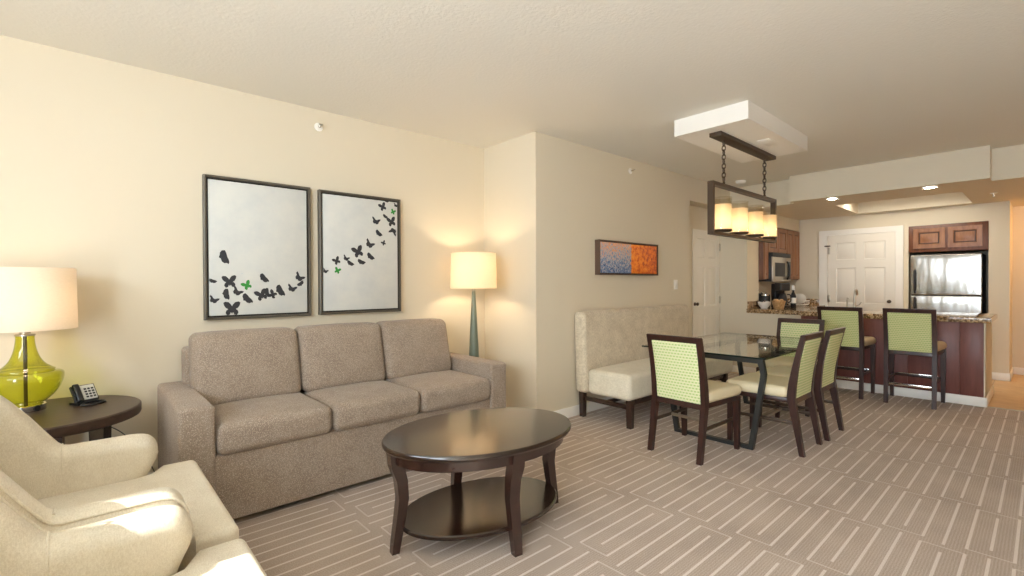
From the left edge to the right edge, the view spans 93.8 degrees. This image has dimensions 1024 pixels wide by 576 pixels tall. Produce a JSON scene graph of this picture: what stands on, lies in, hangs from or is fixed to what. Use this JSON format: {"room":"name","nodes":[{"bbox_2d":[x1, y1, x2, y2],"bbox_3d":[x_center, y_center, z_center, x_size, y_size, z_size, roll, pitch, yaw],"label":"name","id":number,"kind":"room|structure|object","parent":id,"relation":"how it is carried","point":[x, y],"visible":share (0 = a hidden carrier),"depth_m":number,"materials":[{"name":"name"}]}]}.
{"room":"hotel room","nodes":[
{"label":"hotel room","id":0,"kind":"room"},
{"bbox_2d":[0,35,484,472],"bbox_3d":[-2.221,-0.060,3.280,5.075,2.686,0.150,-1,1,-42],"label":"wall","id":1,"kind":"structure","parent":0,"point":[103,162],"depth_m":3.08,"materials":[{"name":"beige paint"}]},
{"bbox_2d":[202,174,311,319],"bbox_3d":[-1.834,-0.279,3.492,0.707,0.992,0.047,-1,1,-42],"label":"framed picture","id":2,"kind":"object","parent":1,"relation":"attached to","point":[257,234],"visible":1,"depth_m":3.46,"materials":[{"name":"white paper"}]},
{"bbox_2d":[314,123,322,130],"bbox_3d":[-1.512,-1.274,3.773,0.068,0.068,0.056,-1,1,-42],"label":"sprinkler head","id":3,"kind":"object","parent":1,"relation":"attached to","point":[318,126],"visible":1,"depth_m":3.78},
{"bbox_2d":[317,189,400,314],"bbox_3d":[-1.257,-0.284,4.009,0.708,0.985,0.047,-1,1,-42],"label":"framed picture","id":4,"kind":"object","parent":1,"relation":"attached to","point":[359,236],"visible":1,"depth_m":3.97,"materials":[{"name":"white paper"}]},
{"bbox_2d":[0,0,1023,186],"bbox_3d":[1.020,-1.463,2.723,9.180,0.100,5.300,-1,1,-42],"label":"ceiling","id":5,"kind":"structure","parent":0,"point":[866,81],"depth_m":2.98,"materials":[{"name":"white paint"}]},
{"bbox_2d":[674,100,807,162],"bbox_3d":[2.090,-1.362,4.308,1.352,0.138,0.607,-1,1,-42],"label":"ceiling box","id":6,"kind":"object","parent":5,"relation":"attached to","point":[746,121],"depth_m":4.01,"materials":[{"name":"white paint"}]},
{"bbox_2d":[707,131,776,242],"bbox_3d":[2.124,-0.870,4.360,1.370,0.849,0.156,-1,1,-42],"label":"chandelier","id":7,"kind":"object","parent":6,"relation":"hanging from","point":[721,218],"visible":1,"depth_m":4.21,"materials":[{"name":"brown metal"}]},
{"bbox_2d":[758,138,778,145],"bbox_3d":[2.272,-1.292,4.249,0.240,0.005,0.100,-1,1,-42],"label":"ceiling access panel","id":8,"kind":"object","parent":6,"relation":"attached to","point":[768,142],"visible":1,"depth_m":4.25,"materials":[{"name":"white paint"}]},
{"bbox_2d":[736,180,745,184],"bbox_3d":[3.102,-1.431,6.497,0.130,0.044,0.130,-1,1,-42],"label":"smoke detector","id":9,"kind":"object","parent":5,"relation":"attached to","point":[738,182],"visible":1,"depth_m":6.46,"materials":[{"name":"white paint"}]},
{"bbox_2d":[484,131,729,410],"bbox_3d":[1.566,-0.100,6.173,4.425,2.686,0.900,-1,1,-42],"label":"wall","id":10,"kind":"structure","parent":0,"point":[548,199],"depth_m":4.71,"materials":[{"name":"beige paint"}]},
{"bbox_2d":[553,397,625,417],"bbox_3d":[1.276,1.201,5.303,2.840,0.100,0.015,-1,1,-42],"label":"baseboard","id":11,"kind":"structure","parent":10,"relation":"attached to","point":[572,411],"depth_m":4.74,"materials":[{"name":"white paint"}]},
{"bbox_2d":[595,239,657,275],"bbox_3d":[1.284,-0.321,5.274,1.106,0.360,0.060,-1,1,-42],"label":"abstract painting","id":12,"kind":"object","parent":10,"relation":"attached to","point":[611,257],"visible":1,"depth_m":5.20,"materials":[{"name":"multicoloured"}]},
{"bbox_2d":[674,280,677,288],"bbox_3d":[2.053,-0.043,5.994,0.080,0.120,0.017,-1,1,-42],"label":"light switch","id":13,"kind":"object","parent":10,"relation":"attached to","point":[675,281],"visible":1,"depth_m":5.99,"materials":[{"name":"white paint"}]},
{"bbox_2d":[690,224,706,336],"bbox_3d":[2.755,0.171,6.876,0.879,2.120,0.030,-1,1,-42],"label":"trim","id":14,"kind":"structure","parent":10,"relation":"attached to","point":[692,226],"depth_m":6.60,"materials":[{"name":"beige paint"}]},
{"bbox_2d":[692,229,720,336],"bbox_3d":[2.806,0.199,6.872,0.811,2.040,0.090,-1,1,-42],"label":"door","id":15,"kind":"structure","parent":10,"relation":"in","point":[706,300],"depth_m":6.85,"materials":[{"name":"beige paint"}]},
{"bbox_2d":[719,210,758,366],"bbox_3d":[3.361,0.049,7.172,0.420,2.355,0.470,-1,1,-42],"label":"wall","id":16,"kind":"structure","parent":10,"relation":"attached to","point":[738,258],"depth_m":7.00,"materials":[{"name":"beige paint"}]},
{"bbox_2d":[233,372,1023,575],"bbox_3d":[2.045,1.311,3.653,11.900,0.100,5.300,-1,1,-42],"label":"floor","id":17,"kind":"structure","parent":0,"point":[908,487],"depth_m":2.78,"materials":[{"name":"carpet"}]},
{"bbox_2d":[26,395,141,444],"bbox_3d":[-2.404,0.966,2.469,0.790,0.650,0.790,-1,1,-42],"label":"end table","id":18,"kind":"object","parent":17,"relation":"on","point":[60,419],"visible":0.38,"depth_m":2.46,"materials":[{"name":"brown wood"}]},
{"bbox_2d":[0,267,77,412],"bbox_3d":[-2.543,0.269,2.502,0.414,0.745,0.414,-1,1,-42],"label":"table lamp","id":19,"kind":"object","parent":18,"relation":"on","point":[32,299],"visible":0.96,"depth_m":2.42,"materials":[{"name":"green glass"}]},
{"bbox_2d":[33,405,40,410],"bbox_3d":[-2.464,0.624,2.487,0.006,0.032,0.032,0,0,13],"label":"socket","id":20,"kind":"object","parent":19,"relation":"attached to","point":[35,407],"depth_m":2.48,"materials":[{"name":"black plastic"}]},
{"bbox_2d":[69,383,106,406],"bbox_3d":[-2.343,0.585,2.651,0.159,0.108,0.125,0,0,20],"label":"telephone","id":21,"kind":"object","parent":18,"relation":"on","point":[82,395],"visible":1,"depth_m":2.65,"materials":[{"name":"black plastic"}]},
{"bbox_2d":[0,395,238,572],"bbox_3d":[-1.570,0.806,1.671,0.920,0.975,0.911,-1,1,-42],"label":"armchair","id":22,"kind":"object","parent":17,"relation":"on","point":[58,486],"visible":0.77,"depth_m":1.85,"materials":[{"name":"beige fabric"}]},
{"bbox_2d":[38,460,238,572],"bbox_3d":[-1.510,0.888,1.725,0.760,0.176,0.870,-1,1,-42],"label":"seat cushion","id":23,"kind":"object","parent":22,"relation":"on","point":[213,525],"depth_m":1.88,"materials":[{"name":"beige fabric"}]},
{"bbox_2d":[0,495,266,575],"bbox_3d":[-0.943,0.809,0.965,0.920,0.975,0.911,-1,1,-42],"label":"armchair","id":24,"kind":"object","parent":17,"relation":"on","point":[154,541],"visible":1,"depth_m":1.30,"materials":[{"name":"beige fabric"}]},
{"bbox_2d":[172,539,266,575],"bbox_3d":[-0.883,0.891,1.019,0.760,0.176,0.870,-1,1,-42],"label":"seat cushion","id":25,"kind":"object","parent":24,"relation":"on","point":[234,557],"depth_m":1.42,"materials":[{"name":"beige fabric"}]},
{"bbox_2d":[157,318,505,518],"bbox_3d":[-1.158,0.774,3.469,2.202,1.006,0.953,-1,1,-42],"label":"sofa","id":26,"kind":"object","parent":17,"relation":"on","point":[276,416],"visible":0.93,"depth_m":3.04,"materials":[{"name":"brown fabric"}]},
{"bbox_2d":[188,327,300,404],"bbox_3d":[-1.746,0.505,3.161,0.628,0.457,0.299,-1,1,-42],"label":"cushion","id":27,"kind":"object","parent":26,"relation":"on","point":[225,366],"depth_m":3.05,"materials":[{"name":"fabric"}]},
{"bbox_2d":[213,392,331,454],"bbox_3d":[-1.513,0.803,2.934,0.611,0.214,0.631,-1,1,-42],"label":"seat cushion","id":28,"kind":"object","parent":26,"relation":"on","point":[263,423],"depth_m":2.75,"materials":[{"name":"fabric"}]},
{"bbox_2d":[294,322,384,391],"bbox_3d":[-1.280,0.499,3.580,0.626,0.457,0.299,-1,1,-42],"label":"cushion","id":29,"kind":"object","parent":26,"relation":"on","point":[340,354],"depth_m":3.46,"materials":[{"name":"fabric"}]},
{"bbox_2d":[303,380,419,430],"bbox_3d":[-1.054,0.798,3.346,0.610,0.214,0.631,-1,1,-42],"label":"seat cushion","id":30,"kind":"object","parent":26,"relation":"on","point":[354,405],"depth_m":3.17,"materials":[{"name":"fabric"}]},
{"bbox_2d":[376,318,450,379],"bbox_3d":[-0.819,0.494,3.993,0.611,0.457,0.299,-1,1,-42],"label":"cushion","id":31,"kind":"object","parent":26,"relation":"on","point":[410,347],"depth_m":3.87,"materials":[{"name":"fabric"}]},
{"bbox_2d":[385,370,489,412],"bbox_3d":[-0.592,0.792,3.761,0.621,0.214,0.631,-1,1,-42],"label":"seat cushion","id":32,"kind":"object","parent":26,"relation":"on","point":[440,391],"depth_m":3.59,"materials":[{"name":"fabric"}]},
{"bbox_2d":[450,252,496,356],"bbox_3d":[-0.352,0.473,4.428,0.428,1.585,0.428,-1,1,-42],"label":"floor lamp","id":33,"kind":"object","parent":17,"relation":"on","point":[469,270],"visible":0.7,"depth_m":4.26,"materials":[{"name":"beige fabric"}]},
{"bbox_2d":[382,407,570,556],"bbox_3d":[-0.161,1.016,2.587,1.068,0.526,0.768,-1,1,-33],"label":"coffee table","id":34,"kind":"object","parent":17,"relation":"on","point":[455,443],"visible":1,"depth_m":2.42,"materials":[{"name":"brown wood"}]},
{"bbox_2d":[404,477,556,540],"bbox_3d":[-0.160,1.169,2.588,0.904,0.025,0.600,-1,1,-33],"label":"shelf","id":35,"kind":"object","parent":34,"relation":"attached to","point":[473,509],"depth_m":2.51,"materials":[{"name":"brown wood"}]},
{"bbox_2d":[575,305,732,428],"bbox_3d":[1.605,0.734,5.159,2.134,1.034,0.646,-1,1,-42],"label":"bench","id":36,"kind":"object","parent":17,"relation":"on","point":[612,361],"visible":0.63,"depth_m":4.73,"materials":[{"name":"beige fabric"}]},
{"bbox_2d":[646,333,740,465],"bbox_3d":[1.421,0.808,3.763,0.597,0.909,0.509,-1,1,-40],"label":"dining chair","id":37,"kind":"object","parent":17,"relation":"on","point":[677,363],"visible":1,"depth_m":3.61,"materials":[{"name":"brown wood"}]},
{"bbox_2d":[708,380,740,402],"bbox_3d":[1.465,0.800,3.800,0.481,0.109,0.509,-1,1,-40],"label":"seat cushion","id":38,"kind":"object","parent":37,"relation":"on","point":[718,392],"depth_m":3.64,"materials":[{"name":"beige fabric"}]},
{"bbox_2d":[642,332,822,449],"bbox_3d":[2.202,0.888,4.604,1.720,0.728,1.080,-1,1,-42],"label":"dining table","id":39,"kind":"object","parent":17,"relation":"on","point":[722,346],"visible":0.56,"depth_m":4.12,"materials":[{"name":"clear glass"}]},
{"bbox_2d":[726,331,823,457],"bbox_3d":[2.142,0.804,3.920,0.509,0.909,0.597,-1,1,-42],"label":"dining chair","id":40,"kind":"object","parent":17,"relation":"on","point":[794,389],"visible":0.9,"depth_m":3.75,"materials":[{"name":"green fabric"}]},
{"bbox_2d":[726,372,789,396],"bbox_3d":[2.104,0.796,3.963,0.509,0.109,0.481,-1,1,-42],"label":"seat cushion","id":41,"kind":"object","parent":40,"relation":"on","point":[776,386],"depth_m":3.83,"materials":[{"name":"beige fabric"}]},
{"bbox_2d":[756,318,824,416],"bbox_3d":[2.920,0.791,5.006,0.597,0.909,0.509,-1,1,-42],"label":"dining chair","id":42,"kind":"object","parent":17,"relation":"on","point":[786,327],"visible":0.42,"depth_m":5.12,"materials":[{"name":"green fabric"}]},
{"bbox_2d":[756,356,816,367],"bbox_3d":[2.877,0.784,4.968,0.481,0.109,0.509,-1,1,-42],"label":"seat cushion","id":43,"kind":"object","parent":42,"relation":"on","point":[781,360],"depth_m":4.89,"materials":[{"name":"beige leather"}]},
{"bbox_2d":[756,327,845,440],"bbox_3d":[2.569,0.799,4.283,0.509,0.909,0.597,-1,1,-42],"label":"dining chair","id":44,"kind":"object","parent":17,"relation":"on","point":[827,362],"visible":0.71,"depth_m":4.08,"materials":[{"name":"green fabric"}]},
{"bbox_2d":[756,365,791,376],"bbox_3d":[2.530,0.791,4.326,0.509,0.109,0.481,-1,1,-42],"label":"seat cushion","id":45,"kind":"object","parent":44,"relation":"on","point":[777,370],"depth_m":4.29,"materials":[{"name":"beige fabric"}]},
{"bbox_2d":[817,306,875,399],"bbox_3d":[3.918,0.724,5.633,0.537,1.024,0.498,-1,1,-42],"label":"bar stool","id":46,"kind":"object","parent":17,"relation":"on","point":[854,339],"visible":0.59,"depth_m":5.43,"materials":[{"name":"green fabric"}]},
{"bbox_2d":[864,336,875,345],"bbox_3d":[3.957,0.618,5.667,0.431,0.109,0.498,-1,1,-42],"label":"seat cushion","id":47,"kind":"object","parent":46,"relation":"on","point":[868,341],"depth_m":5.50,"materials":[{"name":"beige leather"}]},
{"bbox_2d":[801,316,993,406],"bbox_3d":[4.673,0.795,5.900,0.918,0.872,1.731,-1,1,-42],"label":"kitchen island","id":48,"kind":"object","parent":17,"relation":"on","point":[969,345],"visible":0.44,"depth_m":5.24,"materials":[{"name":"brown wood"}]},
{"bbox_2d":[746,304,997,323],"bbox_3d":[4.749,0.321,6.631,2.110,0.058,2.780,-1,1,-42],"label":"island countertop","id":49,"kind":"structure","parent":48,"relation":"on","point":[802,310],"depth_m":5.67,"materials":[{"name":"stone"}]},
{"bbox_2d":[758,301,770,307],"bbox_3d":[3.672,0.247,6.978,0.176,0.095,0.176,-1,1,-42],"label":"bowl","id":50,"kind":"object","parent":49,"relation":"on","point":[763,304],"visible":0.89,"depth_m":6.92,"materials":[{"name":"white ceramic"}]},
{"bbox_2d":[761,293,769,307],"bbox_3d":[3.770,0.181,7.130,0.126,0.223,0.126,-1,1,-42],"label":"canister","id":51,"kind":"object","parent":49,"relation":"on","point":[764,296],"visible":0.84,"depth_m":7.08,"materials":[{"name":"grey plastic"}]},
{"bbox_2d":[772,301,785,308],"bbox_3d":[3.823,0.240,6.869,0.180,0.110,0.180,-1,1,-42],"label":"basket","id":52,"kind":"object","parent":49,"relation":"on","point":[776,304],"visible":0.94,"depth_m":6.81,"materials":[{"name":"wicker"}]},
{"bbox_2d":[771,283,790,307],"bbox_3d":[3.966,0.109,7.058,0.156,0.368,0.242,0,0,-7],"label":"coffee maker","id":53,"kind":"object","parent":49,"relation":"on","point":[778,290],"visible":0.71,"depth_m":7.00,"materials":[{"name":"black plastic"}]},
{"bbox_2d":[790,285,795,307],"bbox_3d":[4.122,0.127,7.022,0.078,0.330,0.078,-1,1,-42],"label":"bottle","id":54,"kind":"object","parent":49,"relation":"on","point":[793,295],"visible":0.94,"depth_m":7.00,"materials":[{"name":"black glass"}]},
{"bbox_2d":[788,300,809,304],"bbox_3d":[4.690,0.242,7.834,0.306,0.078,0.239,-1,1,-42],"label":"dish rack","id":55,"kind":"object","parent":49,"relation":"on","point":[807,301],"visible":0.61,"depth_m":7.82,"materials":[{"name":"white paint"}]},
{"bbox_2d":[796,294,802,303],"bbox_3d":[4.633,0.176,7.783,0.041,0.167,0.170,-1,1,-42],"label":"plate","id":56,"kind":"object","parent":55,"relation":"in","point":[799,298],"visible":0.61,"depth_m":7.75,"materials":[{"name":"white ceramic"}]},
{"bbox_2d":[853,289,861,306],"bbox_3d":[4.571,0.152,6.377,0.100,0.287,0.154,0,0,18],"label":"faucet","id":57,"kind":"object","parent":49,"relation":"on","point":[855,290],"visible":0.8,"depth_m":6.34,"materials":[{"name":"silver metal"}]},
{"bbox_2d":[882,308,946,409],"bbox_3d":[4.336,0.726,5.181,0.537,1.024,0.498,-1,1,-42],"label":"bar stool","id":58,"kind":"object","parent":17,"relation":"on","point":[913,332],"visible":1,"depth_m":5.05,"materials":[{"name":"green fabric"}]},
{"bbox_2d":[938,341,946,350],"bbox_3d":[4.375,0.620,5.216,0.431,0.109,0.498,-1,1,-42],"label":"seat cushion","id":59,"kind":"object","parent":58,"relation":"on","point":[942,345],"depth_m":5.06,"materials":[{"name":"beige leather"}]},
{"bbox_2d":[910,253,985,312],"bbox_3d":[6.316,0.370,6.947,0.767,1.690,0.752,-1,1,-42],"label":"refrigerator","id":60,"kind":"object","parent":17,"relation":"on","point":[956,283],"visible":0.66,"depth_m":6.70,"materials":[{"name":"grey metal"}]},
{"bbox_2d":[988,406,1023,411],"bbox_3d":[5.510,1.238,4.355,0.027,0.010,1.718,-1,1,-42],"label":"strip","id":61,"kind":"object","parent":17,"relation":"on","point":[988,406],"visible":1,"depth_m":4.87,"materials":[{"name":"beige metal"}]},
{"bbox_2d":[759,282,775,301],"bbox_3d":[3.982,-0.126,7.930,1.520,2.686,0.170,-1,1,-42],"label":"wall","id":62,"kind":"structure","parent":0,"point":[765,287],"depth_m":8.11,"materials":[{"name":"beige paint"}]},
{"bbox_2d":[759,242,767,279],"bbox_3d":[3.661,-0.531,7.266,0.157,0.810,0.377,-1,1,-42],"label":"upper cabinet","id":63,"kind":"object","parent":62,"relation":"attached to","point":[763,246],"visible":0.34,"depth_m":7.11,"materials":[{"name":"brown wood"}]},
{"bbox_2d":[768,228,786,253],"bbox_3d":[4.007,-0.740,7.576,0.765,0.400,0.377,-1,1,-42],"label":"upper cabinet","id":64,"kind":"object","parent":62,"relation":"attached to","point":[780,246],"visible":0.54,"depth_m":7.50,"materials":[{"name":"brown wood"}]},
{"bbox_2d":[759,252,790,281],"bbox_3d":[4.053,-0.318,7.530,0.755,0.432,0.469,-1,1,-42],"label":"microwave","id":65,"kind":"object","parent":64,"relation":"attached to","point":[779,264],"visible":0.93,"depth_m":7.32,"materials":[{"name":"silver plastic"}]},
{"bbox_2d":[787,230,799,279],"bbox_3d":[4.513,-0.541,8.030,0.580,0.810,0.377,-1,1,-42],"label":"upper cabinet","id":66,"kind":"object","parent":62,"relation":"attached to","point":[793,237],"visible":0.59,"depth_m":7.92,"materials":[{"name":"brown wood"}]},
{"bbox_2d":[747,313,800,367],"bbox_3d":[3.671,0.793,6.627,0.140,0.872,0.760,-1,1,-42],"label":"wall","id":67,"kind":"structure","parent":0,"point":[757,323],"depth_m":6.70,"materials":[{"name":"beige paint"}]},
{"bbox_2d":[731,365,746,373],"bbox_3d":[3.228,1.178,7.010,0.015,0.100,0.400,-1,1,-42],"label":"baseboard","id":68,"kind":"object","parent":67,"relation":"attached to","point":[735,368],"visible":0.49,"depth_m":6.95,"materials":[{"name":"white paint"}]},
{"bbox_2d":[747,367,755,372],"bbox_3d":[3.602,1.180,6.593,0.015,0.100,0.720,-1,1,-42],"label":"baseboard","id":69,"kind":"structure","parent":67,"relation":"attached to","point":[749,369],"depth_m":6.81,"materials":[{"name":"white paint"}]},
{"bbox_2d":[747,301,759,308],"bbox_3d":[3.526,0.243,6.991,0.410,0.103,0.019,-1,1,-42],"label":"backsplash","id":70,"kind":"structure","parent":67,"relation":"attached to","point":[750,304],"depth_m":6.94,"materials":[{"name":"stone"}]},
{"bbox_2d":[763,212,798,231],"bbox_3d":[4.158,-1.042,7.721,1.520,0.190,0.370,-1,1,-42],"label":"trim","id":71,"kind":"structure","parent":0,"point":[783,222],"depth_m":7.73,"materials":[{"name":"beige paint"}]},
{"bbox_2d":[730,144,1023,219],"bbox_3d":[5.585,-1.323,6.367,2.680,0.381,4.630,-1,1,-42],"label":"ceiling","id":72,"kind":"structure","parent":0,"point":[1007,162],"depth_m":6.47,"materials":[{"name":"beige paint"}]},
{"bbox_2d":[789,145,991,203],"bbox_3d":[4.309,-1.286,5.626,0.210,0.331,1.861,-1,1,-42],"label":"ceiling soffit","id":73,"kind":"structure","parent":72,"relation":"attached to","point":[972,165],"depth_m":5.43,"materials":[{"name":"beige paint"}]},
{"bbox_2d":[826,197,838,199],"bbox_3d":[4.000,-1.114,5.987,0.144,0.016,0.144,-1,1,-42],"label":"recessed light","id":74,"kind":"object","parent":73,"relation":"attached to","point":[831,198],"visible":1,"depth_m":5.96,"materials":[{"name":"white paint"}]},
{"bbox_2d":[922,185,938,188],"bbox_3d":[4.621,-1.111,5.295,0.144,0.016,0.144,-1,1,-42],"label":"recessed light","id":75,"kind":"object","parent":73,"relation":"attached to","point":[933,186],"visible":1,"depth_m":5.27,"materials":[{"name":"white paint"}]},
{"bbox_2d":[776,201,1012,373],"bbox_3d":[5.772,-0.132,7.627,0.740,2.686,3.010,-1,1,-42],"label":"wall","id":76,"kind":"structure","parent":0,"point":[999,215],"depth_m":6.64,"materials":[{"name":"beige paint"}]},
{"bbox_2d":[787,298,818,304],"bbox_3d":[4.823,0.228,8.115,0.023,0.103,0.660,-1,1,-42],"label":"backsplash","id":77,"kind":"structure","parent":76,"relation":"attached to","point":[812,301],"depth_m":7.93,"materials":[{"name":"stone"}]},
{"bbox_2d":[824,232,894,309],"bbox_3d":[5.392,0.183,7.456,0.090,2.040,0.900,-1,1,-42],"label":"door","id":78,"kind":"structure","parent":76,"relation":"in","point":[865,263],"depth_m":7.42,"materials":[{"name":"beige paint"}]},
{"bbox_2d":[819,225,903,307],"bbox_3d":[5.406,0.144,7.465,0.030,2.140,1.080,-1,1,-42],"label":"trim","id":79,"kind":"structure","parent":76,"relation":"attached to","point":[899,230],"depth_m":7.36,"materials":[{"name":"white paint"}]},
{"bbox_2d":[909,221,988,253],"bbox_3d":[6.295,-0.710,6.896,0.623,0.380,0.830,-1,1,-42],"label":"upper cabinet","id":80,"kind":"object","parent":76,"relation":"attached to","point":[967,236],"visible":0.89,"depth_m":6.68,"materials":[{"name":"brown wood"}]},
{"bbox_2d":[992,372,1009,380],"bbox_3d":[6.441,1.169,6.333,0.015,0.100,0.212,-1,1,-42],"label":"baseboard","id":81,"kind":"structure","parent":76,"relation":"attached to","point":[995,375],"depth_m":6.32,"materials":[{"name":"white paint"}]},
{"bbox_2d":[1009,367,1012,380],"bbox_3d":[6.782,1.166,6.507,0.755,0.100,0.015,-1,1,-42],"label":"baseboard","id":82,"kind":"structure","parent":76,"relation":"attached to","point":[1011,371],"depth_m":6.37,"materials":[{"name":"white paint"}]},
{"bbox_2d":[918,206,1023,367],"bbox_3d":[6.640,-0.133,7.318,0.140,2.686,4.630,-1,1,-42],"label":"wall","id":83,"kind":"structure","parent":0,"point":[1018,212],"depth_m":6.72,"materials":[{"name":"beige paint"}]},
{"bbox_2d":[1013,367,1023,374],"bbox_3d":[7.598,1.165,6.151,0.015,0.100,1.605,-1,1,-42],"label":"baseboard","id":84,"kind":"structure","parent":83,"relation":"attached to","point":[1016,370],"depth_m":6.71,"materials":[{"name":"white paint"}]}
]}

